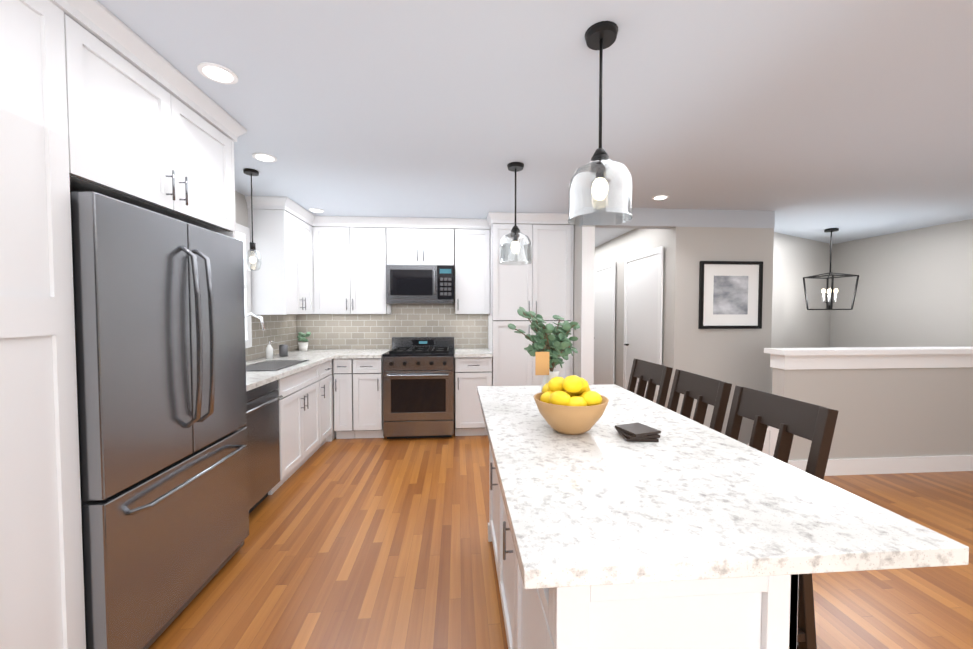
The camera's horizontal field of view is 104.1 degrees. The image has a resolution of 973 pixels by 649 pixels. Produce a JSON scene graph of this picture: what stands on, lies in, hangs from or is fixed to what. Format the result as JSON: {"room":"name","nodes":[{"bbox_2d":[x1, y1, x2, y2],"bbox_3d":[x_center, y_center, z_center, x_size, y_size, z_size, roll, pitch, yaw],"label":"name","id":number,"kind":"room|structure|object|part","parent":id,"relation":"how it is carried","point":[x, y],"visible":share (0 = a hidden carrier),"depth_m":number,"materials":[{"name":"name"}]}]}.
{"room":"kitchen","nodes":[
{"label":"kitchen","id":0,"kind":"room"},
{"bbox_2d":[235,191,292,360],"bbox_3d":[-2.184,0.078,2.320,0.120,2.440,12.200,0,2,-4],"label":"wall","id":1,"kind":"structure","parent":0,"point":[241,213],"depth_m":3.42,"materials":[{"name":"grey paint"}]},
{"bbox_2d":[64,14,235,238],"bbox_3d":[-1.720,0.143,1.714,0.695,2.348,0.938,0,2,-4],"label":"upper cabinet","id":2,"kind":"object","parent":1,"relation":"attached to","point":[137,137],"visible":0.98,"depth_m":1.54,"materials":[{"name":"white wood"}]},
{"bbox_2d":[236,223,251,347],"bbox_3d":[-2.153,-0.324,3.007,0.043,1.100,1.050,0,2,-4],"label":"window","id":3,"kind":"structure","parent":1,"relation":"in","point":[242,233],"depth_m":3.47,"materials":[{"name":"white"}]},
{"bbox_2d":[245,315,296,360],"bbox_3d":[-2.195,0.128,3.367,0.011,0.422,2.414,0,2,-4],"label":"tile backsplash","id":4,"kind":"structure","parent":1,"relation":"attached to","point":[280,329],"depth_m":3.97,"materials":[{"name":"beige tile"}]},
{"bbox_2d":[248,209,317,314],"bbox_3d":[-2.050,-0.593,3.904,0.388,0.980,0.710,0,2,-4],"label":"upper cabinet","id":5,"kind":"object","parent":1,"relation":"attached to","point":[286,281],"depth_m":3.57,"materials":[{"name":"white wood"}]},
{"bbox_2d":[297,229,461,421],"bbox_3d":[-0.632,-0.001,4.752,3.340,2.440,0.120,0,2,-4],"label":"wall","id":6,"kind":"structure","parent":0,"point":[454,348],"depth_m":4.72,"materials":[{"name":"grey paint"}]},
{"bbox_2d":[318,227,390,313],"bbox_3d":[-1.579,-0.610,4.408,0.858,0.980,0.386,0,2,-4],"label":"upper cabinet","id":7,"kind":"object","parent":6,"relation":"attached to","point":[351,260],"depth_m":4.29,"materials":[{"name":"white wood"}]},
{"bbox_2d":[297,304,487,348],"bbox_3d":[-1.122,0.025,4.651,2.284,0.545,0.008,0,2,-4],"label":"tile backsplash","id":8,"kind":"structure","parent":6,"relation":"attached to","point":[353,331],"depth_m":4.64,"materials":[{"name":"beige tile"}]},
{"bbox_2d":[386,228,453,265],"bbox_3d":[-0.765,-0.892,4.490,0.770,0.420,0.325,0,2,-4],"label":"upper cabinet","id":9,"kind":"object","parent":6,"relation":"attached to","point":[404,246],"depth_m":4.33,"materials":[{"name":"white wood"}]},
{"bbox_2d":[386,265,453,303],"bbox_3d":[-0.759,-0.457,4.434,0.752,0.428,0.454,0,2,-4],"label":"microwave","id":10,"kind":"object","parent":9,"relation":"attached to","point":[419,284],"visible":1,"depth_m":4.25,"materials":[{"name":"silver metal"}]},
{"bbox_2d":[454,229,489,316],"bbox_3d":[-0.174,-0.614,4.543,0.405,0.980,0.325,0,2,-4],"label":"upper cabinet","id":11,"kind":"object","parent":6,"relation":"attached to","point":[471,246],"depth_m":4.39,"materials":[{"name":"white wood"}]},
{"bbox_2d":[97,0,972,246],"bbox_3d":[1.485,-1.210,2.554,9.600,0.120,12.200,0,2,-4],"label":"ceiling","id":12,"kind":"structure","parent":0,"point":[851,120],"depth_m":1.93,"materials":[{"name":"white paint"}]},
{"bbox_2d":[50,0,246,141],"bbox_3d":[-1.387,-1.072,1.535,0.078,0.086,1.366,0,2,-4],"label":"crown molding","id":13,"kind":"structure","parent":12,"relation":"attached to","point":[102,23],"depth_m":1.53,"materials":[{"name":"white wood"}]},
{"bbox_2d":[197,62,237,84],"bbox_3d":[-1.198,-1.118,1.693,0.148,0.007,0.148,-1,2,-31],"label":"recessed light","id":14,"kind":"object","parent":12,"relation":"in","point":[218,73],"depth_m":1.68,"materials":[{"name":"white plastic"}]},
{"bbox_2d":[243,168,261,270],"bbox_3d":[-1.777,-0.785,2.875,0.120,0.749,0.120,0,2,-4],"label":"light","id":15,"kind":"object","parent":12,"relation":"hanging from","point":[251,173],"visible":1,"depth_m":2.87,"materials":[{"name":"clear glass"}]},
{"bbox_2d":[252,153,276,161],"bbox_3d":[-1.527,-1.148,2.611,0.148,0.007,0.148,-1,2,-31],"label":"recessed light","id":16,"kind":"object","parent":12,"relation":"in","point":[264,157],"depth_m":2.60,"materials":[{"name":"white plastic"}]},
{"bbox_2d":[274,196,317,226],"bbox_3d":[-1.916,-1.137,3.836,0.099,0.106,0.685,0,2,-4],"label":"crown molding","id":17,"kind":"structure","parent":12,"relation":"attached to","point":[280,203],"depth_m":3.73,"materials":[{"name":"white wood"}]},
{"bbox_2d":[308,208,323,212],"bbox_3d":[-1.779,-1.192,3.965,0.148,0.007,0.148,0,2,-13],"label":"recessed light","id":18,"kind":"object","parent":12,"relation":"in","point":[311,209],"depth_m":3.95,"materials":[{"name":"white"}]},
{"bbox_2d":[318,216,490,229],"bbox_3d":[-0.949,-1.151,4.296,2.055,0.106,0.078,0,2,-4],"label":"crown molding","id":19,"kind":"structure","parent":12,"relation":"attached to","point":[323,221],"depth_m":4.28,"materials":[{"name":"white wood"}]},
{"bbox_2d":[499,162,531,264],"bbox_3d":[0.211,-0.801,2.762,0.243,0.709,0.243,0,2,-4],"label":"pendant light","id":20,"kind":"object","parent":12,"relation":"hanging from","point":[515,232],"visible":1,"depth_m":2.74,"materials":[{"name":"clear glass"}]},
{"bbox_2d":[568,21,632,226],"bbox_3d":[0.439,-0.759,1.461,0.243,0.709,0.243,0,2,-4],"label":"pendant light","id":21,"kind":"object","parent":12,"relation":"hanging from","point":[600,36],"visible":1,"depth_m":1.44,"materials":[{"name":"clear glass"}]},
{"bbox_2d":[652,195,668,199],"bbox_3d":[1.614,-1.177,3.517,0.148,0.007,0.148,0,2,-13],"label":"recessed light","id":22,"kind":"object","parent":12,"relation":"in","point":[659,197],"depth_m":3.50,"materials":[{"name":"white"}]},
{"bbox_2d":[803,228,858,309],"bbox_3d":[4.421,-0.706,4.877,0.384,1.036,0.384,0,2,-8],"label":"cage chandelier","id":23,"kind":"object","parent":12,"relation":"hanging from","point":[829,301],"visible":1,"depth_m":4.86,"materials":[{"name":"black metal"}]},
{"bbox_2d":[148,422,972,648],"bbox_3d":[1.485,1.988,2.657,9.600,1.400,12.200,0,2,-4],"label":"floor","id":24,"kind":"structure","parent":0,"point":[369,543],"depth_m":2.00,"materials":[{"name":"brown wood"}]},
{"bbox_2d":[0,0,85,648],"bbox_3d":[-1.692,0.164,1.063,0.665,2.350,0.365,0,2,-4],"label":"pantry cabinet","id":25,"kind":"object","parent":24,"relation":"on","point":[42,605],"visible":1,"depth_m":1.16,"materials":[{"name":"white wood"}]},
{"bbox_2d":[70,191,248,648],"bbox_3d":[-1.669,0.428,1.718,0.797,1.778,0.892,0,2,-4],"label":"refrigerator","id":26,"kind":"object","parent":24,"relation":"on","point":[159,309],"visible":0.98,"depth_m":1.51,"materials":[{"name":"silver metal"}]},
{"bbox_2d":[243,380,282,513],"bbox_3d":[-1.779,0.855,2.516,0.624,0.875,0.596,0,2,-4],"label":"dishwasher","id":27,"kind":"object","parent":24,"relation":"on","point":[263,442],"visible":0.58,"depth_m":2.58,"materials":[{"name":"silver metal"}]},
{"bbox_2d":[250,365,317,494],"bbox_3d":[-1.879,0.828,3.250,0.615,0.880,0.869,0,2,-4],"label":"base cabinet","id":28,"kind":"object","parent":24,"relation":"on","point":[298,406],"depth_m":3.16,"materials":[{"name":"white wood"}]},
{"bbox_2d":[246,349,345,390],"bbox_3d":[-1.879,0.360,3.396,0.641,0.037,2.412,0,2,-4],"label":"countertop","id":29,"kind":"structure","parent":28,"relation":"on","point":[254,379],"depth_m":3.34,"materials":[{"name":"white stone"}]},
{"bbox_2d":[245,312,265,329],"bbox_3d":[-1.970,0.121,3.195,0.247,0.451,0.119,0,2,-4],"label":"faucet","id":30,"kind":"object","parent":29,"relation":"on","point":[259,317],"visible":0.23,"depth_m":3.15,"materials":[{"name":"silver metal"}]},
{"bbox_2d":[266,341,273,358],"bbox_3d":[-2.089,0.244,3.657,0.072,0.174,0.062,0,2,-4],"label":"soap dispenser","id":31,"kind":"object","parent":29,"relation":"on","point":[269,351],"visible":1,"depth_m":3.64,"materials":[{"name":"white ceramic"}]},
{"bbox_2d":[246,360,308,370],"bbox_3d":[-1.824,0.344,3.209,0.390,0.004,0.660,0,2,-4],"label":"sink basin","id":32,"kind":"object","parent":29,"relation":"in","point":[271,365],"visible":0.86,"depth_m":3.17,"materials":[{"name":"silver metal"}]},
{"bbox_2d":[279,344,287,356],"bbox_3d":[-2.081,0.265,3.889,0.084,0.118,0.082,0,2,-4],"label":"jar","id":33,"kind":"object","parent":29,"relation":"on","point":[283,349],"visible":1,"depth_m":3.86,"materials":[{"name":"silver metal"}]},
{"bbox_2d":[297,332,310,350],"bbox_3d":[-2.120,0.196,4.406,0.161,0.224,0.112,0,2,-4],"label":"herb pot","id":34,"kind":"object","parent":29,"relation":"on","point":[303,345],"visible":1,"depth_m":4.38,"materials":[{"name":"white ceramic"}]},
{"bbox_2d":[318,357,337,448],"bbox_3d":[-1.887,0.811,3.791,0.679,0.880,0.458,0,2,-4],"label":"base cabinet","id":35,"kind":"object","parent":24,"relation":"on","point":[329,395],"depth_m":3.89,"materials":[{"name":"white wood"}]},
{"bbox_2d":[338,357,357,438],"bbox_3d":[-1.527,0.794,4.304,0.284,0.880,0.678,0,2,-4],"label":"base cabinet","id":36,"kind":"object","parent":24,"relation":"on","point":[347,366],"depth_m":4.04,"materials":[{"name":"white wood"}]},
{"bbox_2d":[358,357,383,437],"bbox_3d":[-1.326,0.793,4.352,0.369,0.880,0.614,0,2,-4],"label":"base cabinet","id":37,"kind":"object","parent":24,"relation":"on","point":[370,369],"depth_m":4.06,"materials":[{"name":"white wood"}]},
{"bbox_2d":[334,349,390,356],"bbox_3d":[-1.382,0.330,4.320,0.488,0.037,0.642,0,2,-4],"label":"countertop","id":38,"kind":"structure","parent":37,"relation":"on","point":[349,352],"depth_m":4.15,"materials":[{"name":"white stone"}]},
{"bbox_2d":[382,337,453,438],"bbox_3d":[-0.750,0.698,4.343,0.752,1.070,0.702,0,2,-4],"label":"range","id":39,"kind":"object","parent":24,"relation":"on","point":[418,387],"visible":1,"depth_m":4.07,"materials":[{"name":"silver metal"}]},
{"bbox_2d":[455,357,493,435],"bbox_3d":[-0.163,0.790,4.439,0.405,0.880,0.614,0,2,-4],"label":"base cabinet","id":40,"kind":"object","parent":24,"relation":"on","point":[470,372],"depth_m":4.14,"materials":[{"name":"white wood"}]},
{"bbox_2d":[455,349,493,356],"bbox_3d":[-0.162,0.327,4.412,0.410,0.037,0.642,0,2,-4],"label":"countertop","id":41,"kind":"structure","parent":40,"relation":"on","point":[458,352],"depth_m":4.15,"materials":[{"name":"white stone"}]},
{"bbox_2d":[486,224,573,385],"bbox_3d":[0.489,0.064,4.464,0.892,2.330,0.614,0,2,-4],"label":"tall cabinet","id":42,"kind":"object","parent":24,"relation":"on","point":[544,287],"depth_m":4.15,"materials":[{"name":"white wood"}]},
{"bbox_2d":[486,212,575,227],"bbox_3d":[0.513,-1.145,4.109,0.989,0.106,0.078,0,2,-4],"label":"crown molding","id":43,"kind":"structure","parent":42,"relation":"attached to","point":[493,217],"depth_m":4.09,"materials":[{"name":"white wood"}]},
{"bbox_2d":[484,420,798,648],"bbox_3d":[0.403,0.881,1.527,0.730,0.885,1.574,0,2,-4],"label":"kitchen island","id":44,"kind":"object","parent":24,"relation":"on","point":[726,614],"depth_m":0.75,"materials":[{"name":"white wood"}]},
{"bbox_2d":[477,384,968,591],"bbox_3d":[0.436,0.420,1.519,0.864,0.036,1.650,0,2,-4],"label":"island countertop","id":45,"kind":"structure","parent":44,"relation":"on","point":[698,504],"depth_m":0.86,"materials":[{"name":"white stone"}]},
{"bbox_2d":[508,306,579,391],"bbox_3d":[0.257,0.157,1.696,0.339,0.475,0.203,0,2,-4],"label":"potted plant","id":46,"kind":"object","parent":45,"relation":"on","point":[547,349],"visible":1,"depth_m":1.65,"materials":[{"name":"green plant"}]},
{"bbox_2d":[533,375,608,434],"bbox_3d":[0.319,0.295,1.441,0.280,0.215,0.280,0,2,-4],"label":"bowl","id":47,"kind":"object","parent":45,"relation":"on","point":[572,405],"visible":1,"depth_m":1.36,"materials":[{"name":"brown wood"}]},
{"bbox_2d":[615,422,660,441],"bbox_3d":[0.545,0.390,1.371,0.130,0.031,0.130,0,2,-8],"label":"coasters","id":48,"kind":"object","parent":45,"relation":"on","point":[636,432],"visible":1,"depth_m":1.33,"materials":[{"name":"grey stone"}]},
{"bbox_2d":[627,358,672,406],"bbox_3d":[0.836,0.770,2.458,0.524,1.050,0.464,0,2,-4],"label":"stool","id":49,"kind":"object","parent":24,"relation":"on","point":[651,373],"visible":0.15,"depth_m":2.40,"materials":[{"name":"brown wood"}]},
{"bbox_2d":[667,369,731,432],"bbox_3d":[0.872,0.786,1.970,0.528,1.050,0.468,0,2,-4],"label":"stool","id":50,"kind":"object","parent":24,"relation":"on","point":[704,391],"visible":0.27,"depth_m":1.90,"materials":[{"name":"brown wood"}]},
{"bbox_2d":[725,385,838,648],"bbox_3d":[0.909,0.802,1.472,0.531,1.050,0.471,0,2,-4],"label":"stool","id":51,"kind":"object","parent":24,"relation":"on","point":[789,418],"visible":0.23,"depth_m":1.38,"materials":[{"name":"brown wood"}]},
{"bbox_2d":[573,212,594,384],"bbox_3d":[0.869,-0.050,6.280,0.130,2.440,4.755,0,2,-4],"label":"wall","id":52,"kind":"structure","parent":0,"point":[583,287],"depth_m":3.92,"materials":[{"name":"grey paint"}]},
{"bbox_2d":[579,207,774,228],"bbox_3d":[2.007,-1.106,3.988,2.065,0.180,0.125,0,2,-4],"label":"header beam","id":53,"kind":"structure","parent":0,"point":[648,218],"depth_m":3.93,"materials":[{"name":"grey paint"}]},
{"bbox_2d":[595,227,773,444],"bbox_3d":[2.326,0.587,6.385,1.080,3.720,4.804,0,2,-4],"label":"wall","id":54,"kind":"structure","parent":0,"point":[737,357],"depth_m":4.00,"materials":[{"name":"grey paint"}]},
{"bbox_2d":[594,261,615,384],"bbox_3d":[1.769,0.136,5.884,0.071,2.095,0.920,0,2,-4],"label":"hall door","id":55,"kind":"structure","parent":54,"relation":"attached to","point":[604,323],"depth_m":5.79,"materials":[{"name":"white wood"}]},
{"bbox_2d":[623,246,662,402],"bbox_3d":[1.863,0.176,4.633,0.071,2.095,0.930,0,2,-4],"label":"hall door","id":56,"kind":"structure","parent":54,"relation":"attached to","point":[643,290],"depth_m":4.57,"materials":[{"name":"white wood"}]},
{"bbox_3d":[2.564,-0.308,3.979,0.680,0.705,0.030,0,2,-4],"label":"picture frame","id":57,"kind":"part","parent":54,"relation":"part of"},
{"bbox_2d":[770,232,832,393],"bbox_3d":[4.248,0.619,5.412,2.943,3.720,0.120,-1,2,-30],"label":"wall","id":58,"kind":"structure","parent":0,"point":[796,323],"depth_m":5.45,"materials":[{"name":"grey paint"}]},
{"bbox_2d":[764,346,972,475],"bbox_3d":[4.027,0.735,3.328,3.225,1.062,0.210,0,2,-4],"label":"wall","id":59,"kind":"structure","parent":0,"point":[905,409],"depth_m":3.22,"materials":[{"name":"grey paint"}]},
{"bbox_2d":[747,426,778,456],"bbox_3d":[2.425,1.013,3.408,0.019,0.500,0.500,0,2,-4],"label":"trim","id":60,"kind":"structure","parent":59,"relation":"attached to","point":[770,441],"depth_m":3.25,"materials":[{"name":"white paint"}]},
{"bbox_2d":[830,219,972,347],"bbox_3d":[5.838,0.744,1.538,0.120,3.720,9.400,0,2,-4],"label":"wall","id":61,"kind":"structure","parent":0,"point":[915,288],"depth_m":4.97,"materials":[{"name":"grey paint"}]}
]}

